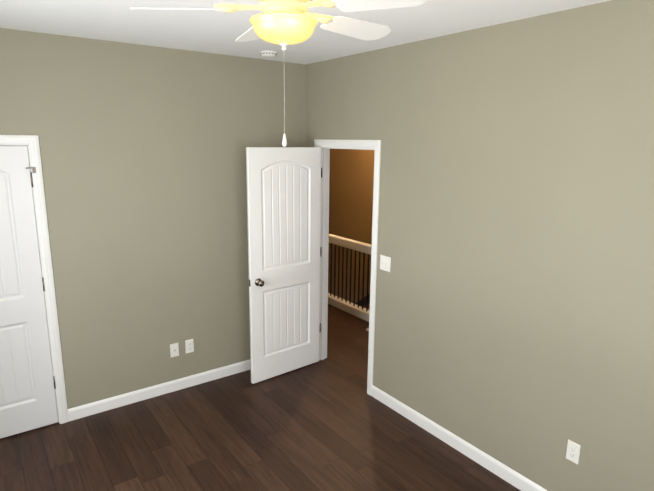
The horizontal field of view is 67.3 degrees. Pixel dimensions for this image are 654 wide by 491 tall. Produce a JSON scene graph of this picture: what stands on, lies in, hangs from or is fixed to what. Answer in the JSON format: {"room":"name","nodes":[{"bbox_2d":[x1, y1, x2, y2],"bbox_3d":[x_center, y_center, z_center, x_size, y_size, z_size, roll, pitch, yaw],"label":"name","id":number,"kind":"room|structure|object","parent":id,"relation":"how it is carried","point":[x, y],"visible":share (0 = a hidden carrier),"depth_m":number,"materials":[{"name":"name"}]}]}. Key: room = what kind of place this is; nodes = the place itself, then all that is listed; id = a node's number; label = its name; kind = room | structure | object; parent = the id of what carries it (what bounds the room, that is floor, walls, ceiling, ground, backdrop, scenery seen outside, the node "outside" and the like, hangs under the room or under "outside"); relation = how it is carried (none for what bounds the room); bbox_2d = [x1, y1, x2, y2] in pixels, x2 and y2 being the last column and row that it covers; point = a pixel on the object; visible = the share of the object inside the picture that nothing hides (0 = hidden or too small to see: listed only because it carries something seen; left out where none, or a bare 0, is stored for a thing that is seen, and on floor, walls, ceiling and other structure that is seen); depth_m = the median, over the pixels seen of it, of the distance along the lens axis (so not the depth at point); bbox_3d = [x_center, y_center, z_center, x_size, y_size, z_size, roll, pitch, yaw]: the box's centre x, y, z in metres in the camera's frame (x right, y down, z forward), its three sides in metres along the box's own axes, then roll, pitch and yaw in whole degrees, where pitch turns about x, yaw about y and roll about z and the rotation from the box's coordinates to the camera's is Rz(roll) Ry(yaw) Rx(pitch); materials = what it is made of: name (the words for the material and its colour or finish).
{"room":"empty bedroom","nodes":[
{"label":"empty bedroom","id":0,"kind":"room"},
{"bbox_2d":[0,28,305,408],"bbox_3d":[-1.556,-0.089,3.738,3.270,2.740,0.110,-8,15,-35],"label":"wall","id":1,"kind":"structure","parent":0,"point":[143,154],"depth_m":3.76,"materials":[{"name":"paint"}]},
{"bbox_2d":[0,146,57,438],"bbox_3d":[-2.303,0.369,3.235,0.782,2.012,0.169,-8,15,-35],"label":"closet door leaf","id":2,"kind":"structure","parent":1,"relation":"in","point":[27,391],"depth_m":3.39,"materials":[{"name":"white wood"}]},
{"bbox_2d":[26,167,35,172],"bbox_3d":[-1.955,-0.497,3.246,0.057,0.040,0.018,-8,15,-35],"label":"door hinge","id":3,"kind":"object","parent":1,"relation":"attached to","point":[33,169],"visible":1,"depth_m":3.25,"materials":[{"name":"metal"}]},
{"bbox_2d":[0,135,68,423],"bbox_3d":[-2.329,0.357,3.262,0.818,2.046,0.112,-8,15,-35],"label":"door frame","id":4,"kind":"structure","parent":1,"relation":"attached to","point":[41,271],"depth_m":3.41,"materials":[{"name":"white wood"}]},
{"bbox_2d":[68,360,250,420],"bbox_3d":[-1.080,1.153,4.288,2.117,0.095,0.013,-8,15,-35],"label":"baseboard","id":5,"kind":"structure","parent":1,"relation":"attached to","point":[88,409],"depth_m":4.04,"materials":[{"name":"white wood"}]},
{"bbox_2d":[170,343,178,356],"bbox_3d":[-1.266,0.872,4.087,0.070,0.116,0.014,-8,15,-35],"label":"outlet","id":6,"kind":"object","parent":1,"relation":"attached to","point":[174,349],"visible":1,"depth_m":4.09,"materials":[{"name":"white plastic"}]},
{"bbox_2d":[185,339,193,352],"bbox_3d":[-1.163,0.853,4.163,0.070,0.116,0.008,-8,15,-35],"label":"duplex electrical outlet","id":7,"kind":"object","parent":1,"relation":"attached to","point":[189,344],"visible":1,"depth_m":4.16,"materials":[{"name":"white plastic"}]},
{"bbox_2d":[0,304,520,490],"bbox_3d":[-0.485,1.245,4.454,5.530,0.140,8.700,-8,15,-35],"label":"floor","id":8,"kind":"structure","parent":0,"point":[328,423],"depth_m":3.43,"materials":[{"name":"brown wood"}]},
{"bbox_2d":[328,234,371,321],"bbox_3d":[0.042,0.234,6.380,0.124,1.050,5.024,-8,15,-35],"label":"railing","id":9,"kind":"object","parent":8,"relation":"on","point":[345,305],"visible":0.1,"depth_m":6.04,"materials":[{"name":"white wood"}]},
{"bbox_2d":[0,0,610,63],"bbox_3d":[-0.451,-1.563,3.859,5.530,0.120,8.700,-8,15,-35],"label":"ceiling","id":10,"kind":"structure","parent":0,"point":[217,32],"depth_m":2.81,"materials":[{"name":"paint"}]},
{"bbox_2d":[260,50,276,57],"bbox_3d":[-0.446,-1.462,3.765,0.132,0.039,0.132,-8,15,-35],"label":"smoke detector","id":11,"kind":"object","parent":10,"relation":"attached to","point":[268,54],"visible":0.98,"depth_m":3.72,"materials":[{"name":"white plastic"}]},
{"bbox_2d":[130,0,426,146],"bbox_3d":[-0.134,-0.704,1.769,0.974,0.685,0.993,-8,15,-35],"label":"fan","id":12,"kind":"object","parent":10,"relation":"hanging from","point":[283,23],"visible":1,"depth_m":1.67,"materials":[{"name":"white plastic"}]},
{"bbox_2d":[328,149,374,309],"bbox_3d":[1.708,0.999,6.028,0.110,5.740,8.700,-8,15,-35],"label":"wall","id":13,"kind":"structure","parent":0,"point":[351,178],"depth_m":7.53,"materials":[{"name":"paint"}]},
{"bbox_2d":[356,293,369,306],"bbox_3d":[0.434,0.988,7.629,0.104,2.691,3.409,-8,15,-35],"label":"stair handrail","id":14,"kind":"object","parent":13,"relation":"attached to","point":[364,303],"depth_m":7.33,"materials":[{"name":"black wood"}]},
{"bbox_2d":[306,0,653,490],"bbox_3d":[-0.015,-0.227,4.478,0.110,2.740,8.700,-8,15,-35],"label":"wall","id":15,"kind":"structure","parent":0,"point":[514,317],"depth_m":2.83,"materials":[{"name":"paint"}]},
{"bbox_2d":[246,147,320,383],"bbox_3d":[-0.354,0.168,4.295,0.745,2.012,0.169,-9,15,-39],"label":"door leaf","id":16,"kind":"structure","parent":15,"relation":"in","point":[284,207],"depth_m":4.25,"materials":[{"name":"white wood"}]},
{"bbox_2d":[314,139,380,394],"bbox_3d":[0.182,0.150,4.275,0.147,2.092,0.870,-8,15,-35],"label":"door frame","id":17,"kind":"structure","parent":15,"relation":"attached to","point":[376,144],"depth_m":4.16,"materials":[{"name":"white wood"}]},
{"bbox_2d":[380,255,390,271],"bbox_3d":[0.444,0.139,3.793,0.018,0.116,0.116,-8,15,-35],"label":"double light switch","id":18,"kind":"object","parent":15,"relation":"attached to","point":[385,263],"visible":1,"depth_m":3.79,"materials":[{"name":"white plastic"}]},
{"bbox_2d":[371,385,546,490],"bbox_3d":[1.392,1.512,2.734,0.013,0.095,3.463,-8,15,-35],"label":"baseboard","id":19,"kind":"structure","parent":15,"relation":"attached to","point":[498,468],"depth_m":3.37,"materials":[{"name":"white wood"}]},
{"bbox_2d":[566,439,580,463],"bbox_3d":[1.358,1.141,2.713,0.008,0.116,0.070,-8,15,-35],"label":"duplex electrical outlet","id":20,"kind":"object","parent":15,"relation":"attached to","point":[573,452],"visible":1,"depth_m":2.71,"materials":[{"name":"white plastic"}]}
]}

